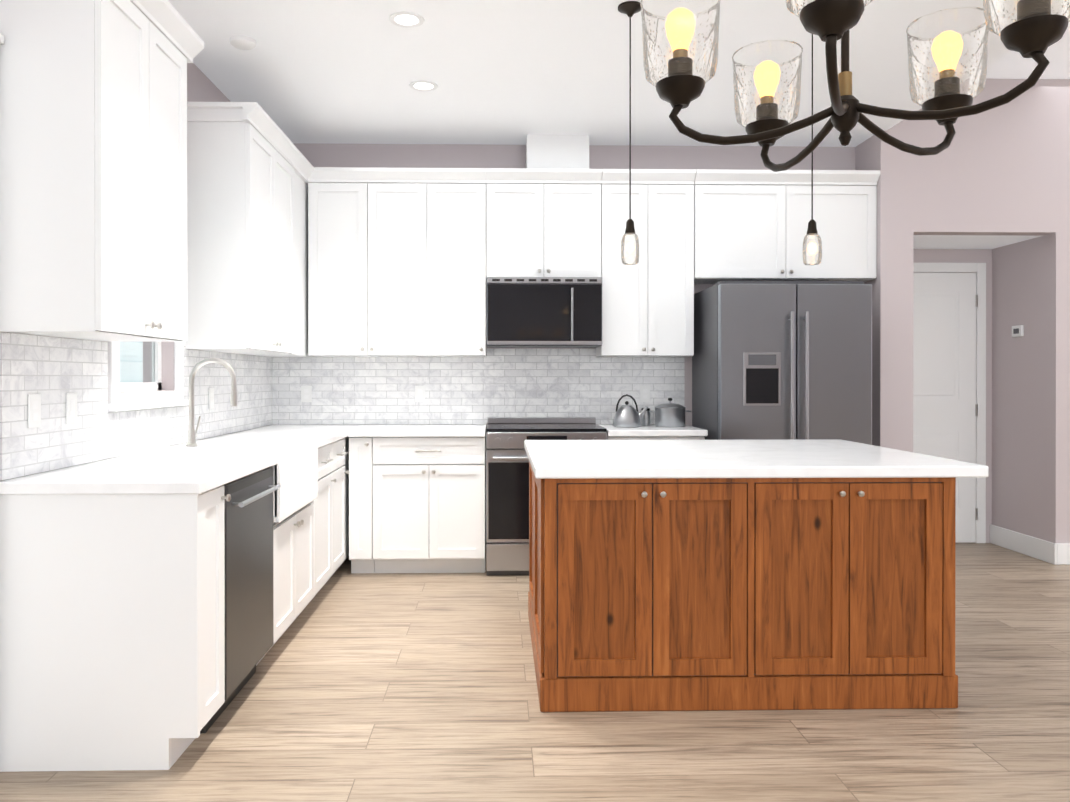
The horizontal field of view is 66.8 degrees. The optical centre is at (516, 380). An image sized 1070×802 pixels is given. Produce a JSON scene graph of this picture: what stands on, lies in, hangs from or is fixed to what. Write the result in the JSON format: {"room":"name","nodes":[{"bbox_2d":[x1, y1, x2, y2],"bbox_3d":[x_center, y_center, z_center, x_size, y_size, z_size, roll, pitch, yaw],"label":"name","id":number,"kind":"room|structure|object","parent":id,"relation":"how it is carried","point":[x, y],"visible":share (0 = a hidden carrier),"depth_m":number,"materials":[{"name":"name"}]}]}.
{"room":"kitchen","nodes":[
{"label":"kitchen","id":0,"kind":"room"},
{"bbox_2d":[0,63,266,480],"bbox_3d":[-1.740,-0.384,3.623,0.150,3.230,4.370,0,0,-1],"label":"wall","id":1,"kind":"structure","parent":0,"point":[201,87],"depth_m":4.11,"materials":[{"name":"grey paint"}]},
{"bbox_2d":[0,33,3,43],"bbox_3d":[-1.684,0.079,1.988,0.192,2.313,1.094,0,0,-1],"label":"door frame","id":2,"kind":"structure","parent":1,"relation":"attached to","point":[1,39],"depth_m":2.52,"materials":[{"name":"white wood"}]},
{"bbox_2d":[0,0,203,341],"bbox_3d":[-1.458,-0.768,2.908,0.381,1.227,0.810,0,0,-1],"label":"upper cabinet","id":3,"kind":"object","parent":1,"relation":"attached to","point":[93,169],"visible":1,"depth_m":2.56,"materials":[{"name":"white wood"}]},
{"bbox_2d":[0,332,275,479],"bbox_3d":[-1.670,-0.329,4.114,0.010,1.284,3.088,0,0,-1],"label":"tile backsplash","id":4,"kind":"structure","parent":1,"relation":"attached to","point":[52,368],"depth_m":3.13,"materials":[{"name":"tile"}]},
{"bbox_2d":[108,341,188,411],"bbox_3d":[-1.690,-0.481,3.654,0.132,1.215,0.770,0,0,-1],"label":"window","id":5,"kind":"structure","parent":1,"relation":"in","point":[130,398],"depth_m":3.69,"materials":[{"name":"white"}]},
{"bbox_2d":[185,102,296,356],"bbox_3d":[-1.518,-0.773,4.532,0.330,1.228,0.900,0,0,-1],"label":"upper cabinet","id":6,"kind":"object","parent":1,"relation":"attached to","point":[284,259],"depth_m":4.08,"materials":[{"name":"white wood"}]},
{"bbox_2d":[297,170,308,356],"bbox_3d":[-1.535,-0.732,5.291,0.330,1.142,0.737,0,0,-1],"label":"upper cabinet","id":7,"kind":"object","parent":1,"relation":"attached to","point":[302,188],"depth_m":5.27,"materials":[{"name":"white wood"}]},
{"bbox_2d":[0,543,1069,801],"bbox_3d":[2.370,1.286,1.882,13.800,0.100,10.220,0,0,-1],"label":"floor","id":8,"kind":"structure","parent":0,"point":[390,687],"depth_m":2.86,"materials":[{"name":"brown wood"}]},
{"bbox_2d":[0,489,230,771],"bbox_3d":[-1.328,0.796,2.689,0.631,0.876,0.258,0,0,-1],"label":"base cabinet","id":9,"kind":"object","parent":8,"relation":"on","point":[112,614],"depth_m":2.56,"materials":[{"name":"white wood"}]},
{"bbox_2d":[0,453,277,496],"bbox_3d":[-1.326,0.337,2.991,0.647,0.040,0.895,0,0,-1],"label":"countertop","id":10,"kind":"structure","parent":9,"relation":"on","point":[134,474],"depth_m":2.68,"materials":[{"name":"white stone"}]},
{"bbox_2d":[166,440,317,522],"bbox_3d":[-1.255,0.458,3.806,0.485,0.296,0.722,0,0,-1],"label":"farmhouse sink","id":11,"kind":"object","parent":10,"relation":"in","point":[295,472],"visible":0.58,"depth_m":3.82,"materials":[{"name":"white ceramic"}]},
{"bbox_2d":[200,466,280,732],"bbox_3d":[-1.298,0.799,3.121,0.649,0.868,0.594,0,0,-1],"label":"dishwasher","id":12,"kind":"object","parent":8,"relation":"on","point":[248,520],"visible":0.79,"depth_m":3.07,"materials":[{"name":"grey metal"}]},
{"bbox_2d":[184,441,335,593],"bbox_3d":[-1.366,0.791,4.414,0.630,0.876,0.572,0,0,-1],"label":"base cabinet","id":13,"kind":"object","parent":8,"relation":"on","point":[326,499],"depth_m":4.51,"materials":[{"name":"white wood"}]},
{"bbox_2d":[186,358,236,445],"bbox_3d":[-1.455,0.103,3.887,0.243,0.422,0.087,0,0,-1],"label":"faucet","id":14,"kind":"object","parent":13,"relation":"on","point":[192,434],"visible":1,"depth_m":3.86,"materials":[{"name":"silver metal"}]},
{"bbox_2d":[196,425,362,448],"bbox_3d":[-1.369,0.332,4.917,0.647,0.040,1.497,0,0,-1],"label":"countertop","id":15,"kind":"structure","parent":13,"relation":"on","point":[324,434],"depth_m":4.76,"materials":[{"name":"white stone"}]},
{"bbox_2d":[256,501,315,665],"bbox_3d":[-1.353,0.931,3.806,0.630,0.600,0.766,0,0,-1],"label":"base cabinet","id":16,"kind":"object","parent":8,"relation":"on","point":[294,538],"depth_m":3.77,"materials":[{"name":"white wood"}]},
{"bbox_2d":[336,437,347,570],"bbox_3d":[-1.375,0.790,4.814,0.630,0.876,0.468,0,0,-1],"label":"base cabinet","id":17,"kind":"object","parent":8,"relation":"on","point":[341,446],"depth_m":4.97,"materials":[{"name":"white wood"}]},
{"bbox_2d":[348,437,349,555],"bbox_3d":[-1.386,0.789,5.328,0.630,0.876,0.678,0,0,-1],"label":"base cabinet","id":18,"kind":"object","parent":8,"relation":"on","point":[348,437],"depth_m":5.26,"materials":[{"name":"white wood"}]},
{"bbox_2d":[360,432,486,572],"bbox_3d":[-0.583,0.789,5.376,0.765,0.876,0.618,0,0,-1],"label":"base cabinet","id":19,"kind":"object","parent":8,"relation":"on","point":[417,498],"depth_m":5.07,"materials":[{"name":"white wood"}]},
{"bbox_2d":[348,424,486,435],"bbox_3d":[-0.627,0.331,5.359,0.855,0.040,0.648,0,0,-1],"label":"countertop","id":20,"kind":"structure","parent":19,"relation":"on","point":[446,429],"depth_m":5.04,"materials":[{"name":"white stone"}]},
{"bbox_2d":[486,417,606,574],"bbox_3d":[0.184,0.744,5.340,0.752,0.965,0.686,0,0,-1],"label":"range","id":21,"kind":"object","parent":8,"relation":"on","point":[507,505],"visible":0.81,"depth_m":5.05,"materials":[{"name":"silver metal"}]},
{"bbox_2d":[606,432,704,439],"bbox_3d":[0.875,0.789,5.408,0.616,0.876,0.618,0,0,-1],"label":"base cabinet","id":22,"kind":"object","parent":8,"relation":"on","point":[608,437],"depth_m":5.10,"materials":[{"name":"white"}]},
{"bbox_2d":[598,424,707,435],"bbox_3d":[0.880,0.331,5.392,0.627,0.040,0.648,0,0,-1],"label":"countertop","id":23,"kind":"structure","parent":22,"relation":"on","point":[652,430],"depth_m":5.07,"materials":[{"name":"white stone"}]},
{"bbox_2d":[613,394,647,426],"bbox_3d":[0.762,0.202,5.405,0.236,0.216,0.188,0,0,-1],"label":"kettle","id":24,"kind":"object","parent":23,"relation":"on","point":[626,415],"visible":1,"depth_m":5.35,"materials":[{"name":"silver metal"}]},
{"bbox_2d":[641,408,649,425],"bbox_3d":[0.885,0.249,5.537,0.064,0.120,0.064,0,0,-1],"label":"canister","id":25,"kind":"object","parent":23,"relation":"on","point":[645,419],"visible":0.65,"depth_m":5.51,"materials":[{"name":"silver metal"}]},
{"bbox_2d":[649,398,691,426],"bbox_3d":[1.037,0.214,5.461,0.278,0.191,0.208,0,0,-1],"label":"stock pot","id":26,"kind":"object","parent":23,"relation":"on","point":[669,414],"visible":0.98,"depth_m":5.38,"materials":[{"name":"silver metal"}]},
{"bbox_2d":[527,455,971,711],"bbox_3d":[0.863,0.796,3.623,1.572,0.872,1.273,0,0,-1],"label":"kitchen island","id":27,"kind":"object","parent":8,"relation":"on","point":[710,575],"depth_m":3.02,"materials":[{"name":"brown wood"}]},
{"bbox_2d":[524,439,988,478],"bbox_3d":[0.899,0.338,3.638,1.684,0.044,1.300,0,0,-1],"label":"island countertop","id":28,"kind":"structure","parent":27,"relation":"on","point":[812,456],"depth_m":3.24,"materials":[{"name":"white stone"}]},
{"bbox_2d":[692,281,871,444],"bbox_3d":[1.715,0.304,5.310,0.940,1.845,0.791,0,0,-1],"label":"refrigerator","id":29,"kind":"object","parent":8,"relation":"on","point":[781,360],"visible":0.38,"depth_m":4.98,"materials":[{"name":"grey metal"}]},
{"bbox_2d":[293,143,854,425],"bbox_3d":[0.346,-0.215,5.779,4.117,2.880,0.150,0,0,-1],"label":"wall","id":30,"kind":"structure","parent":0,"point":[514,156],"depth_m":5.71,"materials":[{"name":"grey paint"}]},
{"bbox_2d":[305,166,486,356],"bbox_3d":[-0.789,-0.776,5.511,1.170,1.228,0.330,0,0,-1],"label":"upper cabinet","id":31,"kind":"object","parent":30,"relation":"attached to","point":[397,256],"depth_m":5.35,"materials":[{"name":"white wood"}]},
{"bbox_2d":[276,348,684,424],"bbox_3d":[-0.246,0.043,5.685,2.865,0.531,0.010,0,0,-1],"label":"tile backsplash","id":32,"kind":"structure","parent":30,"relation":"attached to","point":[495,382],"depth_m":5.68,"materials":[{"name":"tile"}]},
{"bbox_2d":[486,134,601,279],"bbox_3d":[0.181,-1.166,5.505,0.764,0.973,0.381,0,0,-1],"label":"upper cabinet","id":33,"kind":"object","parent":30,"relation":"attached to","point":[543,213],"visible":0.92,"depth_m":5.37,"materials":[{"name":"white wood"}]},
{"bbox_2d":[487,277,601,347],"bbox_3d":[0.182,-0.450,5.461,0.754,0.448,0.448,0,0,-1],"label":"over-the-range microwave","id":34,"kind":"object","parent":33,"relation":"attached to","point":[544,312],"visible":1,"depth_m":5.28,"materials":[{"name":"silver metal"}]},
{"bbox_2d":[596,169,695,356],"bbox_3d":[0.873,-0.776,5.522,0.616,1.227,0.381,0,0,-1],"label":"upper cabinet","id":35,"kind":"object","parent":30,"relation":"attached to","point":[648,304],"visible":1,"depth_m":5.39,"materials":[{"name":"white wood"}]},
{"bbox_2d":[694,169,879,283],"bbox_3d":[1.796,-1.034,5.541,1.223,0.710,0.381,0,0,-1],"label":"upper cabinet","id":36,"kind":"object","parent":30,"relation":"attached to","point":[750,225],"visible":1,"depth_m":5.41,"materials":[{"name":"white wood"}]},
{"bbox_2d":[168,0,1068,146],"bbox_3d":[0.389,-1.917,1.284,4.307,0.550,9.130,0,0,-1],"label":"ceiling","id":37,"kind":"structure","parent":0,"point":[507,72],"depth_m":4.24,"materials":[{"name":"white paint"}]},
{"bbox_2d":[230,35,256,49],"bbox_3d":[-1.325,-1.633,3.933,0.124,0.031,0.124,0,0,-1],"label":"smoke detector","id":38,"kind":"object","parent":37,"relation":"attached to","point":[241,42],"visible":1,"depth_m":3.90,"materials":[{"name":"white plastic"}]},
{"bbox_2d":[389,11,424,27],"bbox_3d":[-0.500,-1.646,3.701,0.164,0.005,0.164,0,0,-1],"label":"recessed light","id":39,"kind":"object","parent":37,"relation":"in","point":[406,19],"visible":1,"depth_m":3.70,"materials":[{"name":"white"}]},
{"bbox_2d":[409,80,437,91],"bbox_3d":[-0.518,-1.648,4.541,0.164,0.005,0.164,0,0,-1],"label":"recessed light","id":40,"kind":"object","parent":37,"relation":"in","point":[421,84],"visible":1,"depth_m":4.53,"materials":[{"name":"white"}]},
{"bbox_2d":[618,1,642,264],"bbox_3d":[0.503,-1.081,3.575,0.110,1.134,0.110,0,0,-1],"label":"pendant light","id":41,"kind":"object","parent":37,"relation":"hanging from","point":[630,9],"visible":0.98,"depth_m":3.57,"materials":[{"name":"clear glass"}]},
{"bbox_2d":[802,34,821,264],"bbox_3d":[1.313,-1.081,3.592,0.110,1.134,0.110,0,0,-1],"label":"pendant light","id":42,"kind":"object","parent":37,"relation":"hanging from","point":[811,249],"visible":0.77,"depth_m":3.59,"materials":[{"name":"clear glass"}]},
{"bbox_2d":[640,0,1069,171],"bbox_3d":[0.466,-0.990,1.185,0.560,1.301,0.560,0,0,-1],"label":"chandelier","id":43,"kind":"object","parent":37,"relation":"hanging from","point":[1036,30],"visible":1,"depth_m":1.20,"materials":[{"name":"black metal"}]},
{"bbox_2d":[855,78,1069,542],"bbox_3d":[3.088,-0.391,6.119,1.380,3.230,1.470,0,0,-1],"label":"wall","id":44,"kind":"structure","parent":0,"point":[990,188],"depth_m":5.39,"materials":[{"name":"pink paint"}]},
{"bbox_2d":[913,263,985,542],"bbox_3d":[3.085,0.172,6.038,0.880,2.105,0.093,0,0,-1],"label":"hall door","id":45,"kind":"structure","parent":44,"relation":"in","point":[949,365],"depth_m":6.07,"materials":[{"name":"white wood"}]},
{"bbox_2d":[1012,325,1023,336],"bbox_3d":[3.573,-0.350,5.774,0.022,0.080,0.110,0,0,-1],"label":"thermostat","id":46,"kind":"object","parent":44,"relation":"attached to","point":[1017,330],"visible":0.96,"depth_m":5.75,"materials":[{"name":"white plastic"}]},
{"bbox_2d":[987,22,1069,78],"bbox_3d":[2.372,-2.094,1.797,13.800,0.200,10.070,0,0,-1],"label":"ceiling","id":47,"kind":"structure","parent":0,"point":[1013,65],"depth_m":5.14,"materials":[{"name":"white paint"}]},
{"bbox_3d":[6.438,-0.393,6.852,5.350,3.230,0.150,0,0,-1],"label":"wall","id":48,"kind":"structure","parent":0,"visible":0},
{"bbox_2d":[28,394,40,428],"bbox_3d":[-1.629,0.104,2.741,0.006,0.115,0.072,0,0,-1],"label":"outlet","id":49,"kind":"object","parent":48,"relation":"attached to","point":[34,410],"depth_m":2.74,"materials":[{"name":"white plastic"}]},
{"bbox_2d":[66,392,76,423],"bbox_3d":[-1.634,0.103,2.981,0.007,0.115,0.072,0,0,-1],"label":"outlet","id":50,"kind":"object","parent":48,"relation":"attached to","point":[71,398],"depth_m":2.97,"materials":[{"name":"white plastic"}]},
{"bbox_2d":[209,388,213,408],"bbox_3d":[-1.666,0.099,4.431,0.006,0.115,0.072,0,0,-1],"label":"outlet","id":51,"kind":"object","parent":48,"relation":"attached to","point":[211,390],"depth_m":4.43,"materials":[{"name":"white plastic"}]},
{"bbox_2d":[301,386,311,401],"bbox_3d":[-1.463,0.095,5.649,0.072,0.115,0.007,0,0,-1],"label":"outlet","id":52,"kind":"object","parent":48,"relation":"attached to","point":[306,391],"depth_m":5.65,"materials":[{"name":"white plastic"}]},
{"bbox_2d":[415,386,424,401],"bbox_3d":[-0.673,0.095,5.667,0.072,0.115,0.007,0,0,-1],"label":"outlet","id":53,"kind":"object","parent":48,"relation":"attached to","point":[419,390],"depth_m":5.66,"materials":[{"name":"white plastic"}]},
{"bbox_2d":[640,386,649,401],"bbox_3d":[0.907,0.095,5.701,0.072,0.115,0.007,0,0,-1],"label":"outlet","id":54,"kind":"object","parent":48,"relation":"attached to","point":[644,390],"depth_m":5.70,"materials":[{"name":"white plastic"}]},
{"bbox_2d":[990,524,1059,564],"bbox_3d":[3.580,1.155,5.740,0.019,0.140,0.715,0,0,-1],"label":"baseboard","id":55,"kind":"structure","parent":48,"relation":"attached to","point":[1046,551],"depth_m":5.67,"materials":[{"name":"white wood"}]},
{"bbox_2d":[1060,543,1069,560],"bbox_3d":[3.788,1.154,6.047,0.015,0.140,1.320,0,0,-1],"label":"baseboard","id":56,"kind":"structure","parent":48,"relation":"attached to","point":[1064,547],"depth_m":5.38,"materials":[{"name":"white wood"}]},
{"label":"outside","id":57,"kind":"structure","parent":0,"visible":0},
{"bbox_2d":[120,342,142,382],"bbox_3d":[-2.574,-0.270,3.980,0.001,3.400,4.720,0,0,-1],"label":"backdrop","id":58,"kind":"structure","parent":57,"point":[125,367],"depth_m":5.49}
]}

